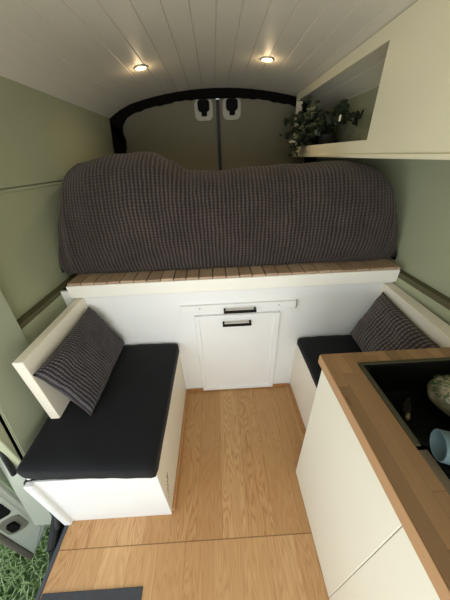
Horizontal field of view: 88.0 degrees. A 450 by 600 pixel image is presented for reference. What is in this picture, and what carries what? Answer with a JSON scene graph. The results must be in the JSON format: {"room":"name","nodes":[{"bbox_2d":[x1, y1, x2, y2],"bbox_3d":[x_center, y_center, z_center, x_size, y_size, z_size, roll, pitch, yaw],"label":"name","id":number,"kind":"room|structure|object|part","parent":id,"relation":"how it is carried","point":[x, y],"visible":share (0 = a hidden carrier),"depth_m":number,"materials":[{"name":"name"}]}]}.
{"room":"vehicle interior","nodes":[
{"label":"vehicle interior","id":0,"kind":"room"},
{"bbox_2d":[0,76,114,464],"bbox_3d":[-0.989,0.112,0.966,0.152,1.970,3.800,-3,31,-1],"label":"wall","id":1,"kind":"structure","parent":0,"point":[43,136],"depth_m":1.22,"materials":[{"name":"green paint"}]},
{"bbox_2d":[0,451,16,476],"bbox_3d":[-0.977,0.107,0.779,0.022,1.434,0.264,-3,31,-1],"label":"trim","id":2,"kind":"structure","parent":1,"relation":"attached to","point":[7,462],"depth_m":1.01,"materials":[{"name":"black rubber"}]},
{"bbox_2d":[0,467,46,559],"bbox_3d":[-1.121,0.252,1.341,0.154,2.150,1.292,-3,31,-1],"label":"door","id":3,"kind":"structure","parent":1,"relation":"in","point":[18,532],"depth_m":1.18,"materials":[{"name":"silver metal"}]},
{"bbox_3d":[-1.057,0.056,1.274,0.008,1.550,1.170,-3,31,-1],"label":"panel","id":4,"kind":"part","parent":3,"relation":"part of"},
{"bbox_3d":[-1.067,1.136,1.178,0.082,0.145,0.007,-20,35,-26],"label":"latch plate","id":5,"kind":"part","parent":3,"relation":"part of","materials":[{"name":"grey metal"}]},
{"bbox_2d":[0,289,48,456],"bbox_3d":[-0.968,0.216,0.936,0.092,1.780,0.461,-3,31,-1],"label":"door frame","id":6,"kind":"structure","parent":1,"relation":"attached to","point":[21,411],"depth_m":1.02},
{"bbox_2d":[0,414,51,524],"bbox_3d":[-0.976,0.295,0.874,0.105,1.850,0.328,-3,31,-1],"label":"trim","id":7,"kind":"structure","parent":1,"relation":"attached to","point":[38,513],"depth_m":1.14,"materials":[{"name":"silver metal"}]},
{"bbox_2d":[23,479,64,563],"bbox_3d":[-0.862,0.902,1.380,0.088,0.620,0.920,-3,31,-1],"label":"trim","id":8,"kind":"structure","parent":1,"relation":"attached to","point":[56,527],"depth_m":1.14,"materials":[{"name":"black rubber"}]},
{"bbox_2d":[17,274,77,329],"bbox_3d":[-1.005,-0.255,1.702,0.072,0.024,2.160,-3,31,-1],"label":"trim","id":9,"kind":"structure","parent":1,"relation":"attached to","point":[26,318],"depth_m":1.22,"materials":[{"name":"green metal"}]},
{"bbox_2d":[35,525,68,599],"bbox_3d":[-0.761,1.534,0.530,0.018,0.036,1.565,-3,31,-1],"label":"trim","id":10,"kind":"structure","parent":1,"relation":"attached to","point":[56,551],"depth_m":1.05,"materials":[{"name":"grey metal"}]},
{"bbox_2d":[123,99,218,170],"bbox_3d":[-0.577,-0.973,2.550,1.060,1.950,0.085,-3,31,-1],"label":"door","id":11,"kind":"structure","parent":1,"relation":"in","point":[184,132],"depth_m":2.19,"materials":[{"name":"metal"}]},
{"bbox_3d":[-0.193,-1.720,2.108,0.162,0.162,0.017,-3,31,-1],"label":"lock plate","id":12,"kind":"part","parent":11,"relation":"part of","materials":[{"name":"white plastic"}]},
{"bbox_2d":[109,87,317,162],"bbox_3d":[-0.068,-1.368,2.282,1.940,1.066,0.055,-3,31,-1],"label":"trim","id":13,"kind":"structure","parent":1,"relation":"attached to","point":[117,120],"depth_m":2.03,"materials":[{"name":"black plastic"}]},
{"bbox_2d":[216,99,221,170],"bbox_3d":[-0.033,-0.990,2.587,0.030,1.900,0.028,-3,31,-1],"label":"door frame","id":14,"kind":"structure","parent":1,"relation":"attached to","point":[217,100],"depth_m":2.21,"materials":[{"name":"black rubber"}]},
{"bbox_2d":[40,384,329,599],"bbox_3d":[0.166,0.985,1.375,1.920,0.030,4.100,-3,31,-1],"label":"floor","id":15,"kind":"structure","parent":0,"point":[238,528],"depth_m":1.14,"materials":[{"name":"brown wood"}]},
{"bbox_2d":[40,586,142,599],"bbox_3d":[-0.538,1.494,0.550,0.423,0.006,1.023,-3,31,-1],"label":"floor mat","id":16,"kind":"object","parent":15,"relation":"on","point":[130,593],"visible":1,"depth_m":0.97,"materials":[{"name":"grey rubber"}]},
{"bbox_2d":[12,298,186,524],"bbox_3d":[-0.581,0.546,1.270,0.560,0.882,0.762,-3,31,-1],"label":"storage bench","id":17,"kind":"object","parent":15,"relation":"on","point":[68,500],"visible":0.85,"depth_m":1.09,"materials":[{"name":"beige paint"}]},
{"bbox_3d":[-0.829,0.302,1.255,0.045,0.432,0.514,-3,31,-1],"label":"backrest","id":18,"kind":"part","parent":17,"relation":"part of","materials":[{"name":"beige paint"}]},
{"bbox_2d":[16,344,178,479],"bbox_3d":[-0.578,0.515,1.248,0.576,0.088,0.762,-3,31,-1],"label":"seat cushion","id":19,"kind":"object","parent":17,"relation":"on","point":[123,435],"visible":0.77,"depth_m":1.06,"materials":[{"name":"black fabric"}]},
{"bbox_2d":[33,306,124,415],"bbox_3d":[-0.721,0.295,1.239,0.185,0.313,0.510,-3,31,-1],"label":"pillow","id":20,"kind":"object","parent":19,"relation":"on","point":[80,368],"visible":1,"depth_m":1.14,"materials":[{"name":"grey fabric"}]},
{"bbox_3d":[-0.536,0.922,1.079,0.515,0.434,0.008,-3,31,-1],"label":"panel","id":21,"kind":"part","parent":17,"relation":"part of","materials":[{"name":"white wood"}]},
{"bbox_3d":[-0.303,0.717,1.402,0.018,0.434,0.736,-3,31,-1],"label":"panel","id":22,"kind":"part","parent":17,"relation":"part of","materials":[{"name":"beige paint"}]},
{"bbox_2d":[172,391,187,510],"bbox_3d":[-0.279,0.895,1.503,0.014,0.022,0.720,-3,31,-1],"label":"baseboard","id":23,"kind":"structure","parent":15,"relation":"on","point":[186,397],"depth_m":1.40,"materials":[{"name":"brown wood"}]},
{"bbox_2d":[61,258,400,390],"bbox_3d":[0.018,-0.069,2.146,1.956,0.982,1.438,-3,31,-1],"label":"platform","id":24,"kind":"object","parent":15,"relation":"on","point":[231,327],"visible":0.63,"depth_m":1.44,"materials":[{"name":"white paint"}]},
{"bbox_2d":[58,151,397,273],"bbox_3d":[-0.019,-0.777,1.777,2.018,0.610,1.355,-3,31,-1],"label":"blanket","id":25,"kind":"object","parent":24,"relation":"on","point":[135,211],"visible":1,"depth_m":1.23,"materials":[{"name":"grey fabric"}]},
{"bbox_3d":[0.089,0.386,1.640,0.538,0.700,0.020,-3,31,-1],"label":"cupboard door","id":26,"kind":"part","parent":24,"relation":"part of","materials":[{"name":"white paint"}]},
{"bbox_3d":[0.075,0.148,1.468,0.180,0.018,0.040,-3,31,-1],"label":"handle","id":27,"kind":"part","parent":24,"relation":"part of","materials":[{"name":"black metal"}]},
{"bbox_3d":[0.083,0.040,1.432,0.710,0.047,0.018,-3,31,-1],"label":"drawer","id":28,"kind":"part","parent":24,"relation":"part of","materials":[{"name":"white paint"}]},
{"bbox_3d":[0.090,0.062,1.411,0.197,0.018,0.040,-3,31,-1],"label":"handle","id":29,"kind":"part","parent":24,"relation":"part of","materials":[{"name":"black metal"}]},
{"bbox_2d":[188,383,287,391],"bbox_3d":[0.104,0.684,1.824,0.787,0.022,0.012,-3,31,-1],"label":"baseboard","id":30,"kind":"structure","parent":15,"relation":"on","point":[282,384],"depth_m":1.82,"materials":[{"name":"brown wood"}]},
{"bbox_2d":[288,384,305,434],"bbox_3d":[0.515,0.816,1.579,0.016,0.022,0.575,-3,31,-1],"label":"baseboard","id":31,"kind":"structure","parent":15,"relation":"on","point":[289,385],"depth_m":1.64,"materials":[{"name":"brown wood"}]},
{"bbox_2d":[296,370,439,599],"bbox_3d":[0.750,1.013,0.429,0.659,0.858,1.606,-3,31,-1],"label":"base cabinet","id":32,"kind":"object","parent":15,"relation":"on","point":[364,551],"visible":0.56,"depth_m":0.74,"materials":[{"name":"white wood"}]},
{"bbox_2d":[318,347,449,599],"bbox_3d":[0.728,0.625,0.203,0.674,0.040,1.622,-3,31,-1],"label":"countertop","id":33,"kind":"structure","parent":32,"relation":"on","point":[419,500],"depth_m":0.57,"materials":[{"name":"brown wood"}]},
{"bbox_2d":[358,357,449,494],"bbox_3d":[0.736,0.484,0.544,0.486,0.166,0.788,-3,31,-1],"label":"sink","id":34,"kind":"object","parent":33,"relation":"in","point":[395,381],"visible":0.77,"depth_m":0.83,"materials":[{"name":"black metal"}]},
{"bbox_2d":[403,397,410,420],"bbox_3d":[0.642,0.373,0.820,0.023,0.050,0.156,23,40,35],"label":"kitchen knife","id":35,"kind":"object","parent":34,"relation":"in","point":[407,404],"visible":1,"depth_m":0.81,"materials":[{"name":"metal"}]},
{"bbox_3d":[0.652,0.372,0.833,0.022,0.038,0.126,24,40,36],"label":"blade","id":36,"kind":"part","parent":35,"relation":"part of","materials":[{"name":"metal"}]},
{"bbox_3d":[0.605,0.386,0.772,0.014,0.019,0.036,24,40,36],"label":"handle","id":37,"kind":"part","parent":35,"relation":"part of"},
{"bbox_2d":[364,360,449,458],"bbox_3d":[0.727,0.356,0.757,0.482,0.164,0.287,-3,31,-1],"label":"basin","id":38,"kind":"object","parent":34,"relation":"in","point":[395,381],"depth_m":0.83,"materials":[{"name":"black"}]},
{"bbox_3d":[0.739,0.502,0.384,0.486,0.021,0.496,-3,31,-1],"label":"trim rail","id":39,"kind":"part","parent":34,"relation":"part of","materials":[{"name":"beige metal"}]},
{"bbox_2d":[426,374,449,416],"bbox_3d":[0.820,0.341,0.793,0.205,0.134,0.193,-3,31,-1],"label":"food","id":40,"kind":"object","parent":34,"relation":"in","point":[438,388],"visible":1,"depth_m":0.80,"materials":[{"name":"food"}]},
{"bbox_2d":[430,429,449,464],"bbox_3d":[0.554,0.360,0.536,0.099,0.072,0.094,8,33,17],"label":"mug","id":41,"kind":"object","parent":34,"relation":"on","point":[439,439],"visible":1,"depth_m":0.58,"materials":[{"name":"ceramic"}]},
{"bbox_2d":[436,460,449,479],"bbox_3d":[0.753,0.541,0.412,0.461,0.122,0.489,-3,31,-1],"label":"basin","id":42,"kind":"object","parent":34,"relation":"in","point":[444,469],"depth_m":0.55,"materials":[{"name":"black"}]},
{"bbox_3d":[0.425,0.961,0.534,0.018,0.854,0.447,-3,31,-1],"label":"door","id":43,"kind":"part","parent":32,"relation":"part of","materials":[{"name":"white wood"}]},
{"bbox_2d":[290,283,449,428],"bbox_3d":[0.772,0.435,1.368,0.529,0.872,0.592,-3,31,-1],"label":"storage bench","id":44,"kind":"object","parent":15,"relation":"on","point":[302,384],"visible":0.23,"depth_m":1.31,"materials":[{"name":"beige paint"}]},
{"bbox_3d":[0.525,0.635,1.477,0.018,0.434,0.592,-3,31,-1],"label":"panel","id":45,"kind":"part","parent":44,"relation":"part of","materials":[{"name":"beige paint"}]},
{"bbox_2d":[297,335,361,387],"bbox_3d":[0.714,0.407,1.348,0.436,0.075,0.586,-3,31,-1],"label":"seat cushion","id":46,"kind":"object","parent":44,"relation":"on","point":[311,348],"visible":0.29,"depth_m":1.47,"materials":[{"name":"black fabric"}]},
{"bbox_2d":[350,292,440,351],"bbox_3d":[0.873,0.223,1.250,0.175,0.336,0.518,0,31,3],"label":"pillow","id":47,"kind":"object","parent":46,"relation":"on","point":[384,327],"visible":0.61,"depth_m":1.23,"materials":[{"name":"grey fabric"}]},
{"bbox_3d":[0.977,0.237,1.259,0.075,0.436,0.595,-2,31,1],"label":"backrest","id":48,"kind":"part","parent":44,"relation":"part of","materials":[{"name":"beige paint"}]},
{"bbox_2d":[0,0,417,117],"bbox_3d":[0.001,-0.676,0.327,2.100,0.278,4.040,-3,31,-1],"label":"ceiling","id":49,"kind":"structure","parent":0,"point":[84,54],"depth_m":1.12,"materials":[{"name":"white wood"}]},
{"bbox_2d":[133,64,147,70],"bbox_3d":[-0.506,-1.393,1.398,0.087,0.020,0.088,-3,31,-1],"label":"recessed light","id":50,"kind":"object","parent":49,"relation":"in","point":[141,67],"visible":1,"depth_m":1.39,"materials":[{"name":"white"}]},
{"bbox_2d":[260,56,273,62],"bbox_3d":[0.254,-1.448,1.402,0.088,0.017,0.088,-3,31,-1],"label":"recessed light","id":51,"kind":"object","parent":49,"relation":"in","point":[266,59],"visible":1,"depth_m":1.40,"materials":[{"name":"white"}]},
{"bbox_2d":[219,98,318,169],"bbox_3d":[0.491,-1.029,2.567,1.020,1.950,0.085,-3,31,-1],"label":"door","id":52,"kind":"structure","parent":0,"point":[250,129],"depth_m":2.22,"materials":[{"name":"metal"}]},
{"bbox_3d":[0.060,-1.734,2.112,0.162,0.162,0.017,-3,31,-1],"label":"lock plate","id":53,"kind":"part","parent":52,"relation":"part of","materials":[{"name":"white plastic"}]},
{"bbox_2d":[319,86,449,165],"bbox_3d":[1.018,-0.627,0.616,0.135,0.492,3.800,-3,31,-1],"label":"wall","id":54,"kind":"structure","parent":0,"point":[348,132],"depth_m":1.58,"materials":[{"name":"green paint"}]},
{"bbox_2d":[292,0,449,159],"bbox_3d":[0.808,-0.769,0.831,0.292,0.483,2.930,-3,31,-1],"label":"upper cabinet","id":55,"kind":"object","parent":54,"relation":"attached to","point":[410,119],"visible":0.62,"depth_m":0.86,"materials":[{"name":"beige paint"}]},
{"bbox_2d":[279,95,363,157],"bbox_3d":[0.706,-1.270,1.710,0.447,0.375,0.950,-3,31,-1],"label":"potted plant","id":56,"kind":"object","parent":55,"relation":"in","point":[315,126],"visible":0.99,"depth_m":1.70,"materials":[{"name":"green plant"}]},
{"bbox_3d":[0.783,-1.231,1.819,0.128,0.100,0.128,-3,31,-1],"label":"pot","id":57,"kind":"part","parent":56,"relation":"part of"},
{"bbox_3d":[0.654,-1.059,1.639,0.018,0.072,1.234,-3,31,-1],"label":"rail","id":58,"kind":"part","parent":55,"relation":"part of","materials":[{"name":"white wood"}]},
{"bbox_3d":[0.640,-1.383,1.443,0.018,0.057,1.234,-3,31,-1],"label":"rail","id":59,"kind":"part","parent":55,"relation":"part of","materials":[{"name":"white wood"}]},
{"bbox_3d":[0.708,-0.451,0.296,0.018,0.465,1.696,-3,31,-1],"label":"panel","id":60,"kind":"part","parent":55,"relation":"part of","materials":[{"name":"white wood"}]},
{"bbox_2d":[367,164,449,325],"bbox_3d":[1.067,0.213,1.127,0.069,1.479,3.800,-3,31,-1],"label":"wall","id":61,"kind":"structure","parent":0,"point":[421,192],"depth_m":1.21,"materials":[{"name":"green paint"}]},
{"bbox_2d":[398,269,449,309],"bbox_3d":[1.061,0.051,1.028,0.067,0.030,3.800,-3,31,-1],"label":"trim","id":62,"kind":"structure","parent":61,"relation":"attached to","point":[437,296],"depth_m":1.19,"materials":[{"name":"green metal"}]},
{"label":"outside","id":63,"kind":"structure","parent":0,"visible":0},
{"bbox_2d":[0,524,49,599],"bbox_3d":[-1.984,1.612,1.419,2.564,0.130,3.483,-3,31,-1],"label":"grass","id":64,"kind":"structure","parent":63,"point":[3,548],"depth_m":1.39,"materials":[{"name":"green plant"}]}
]}

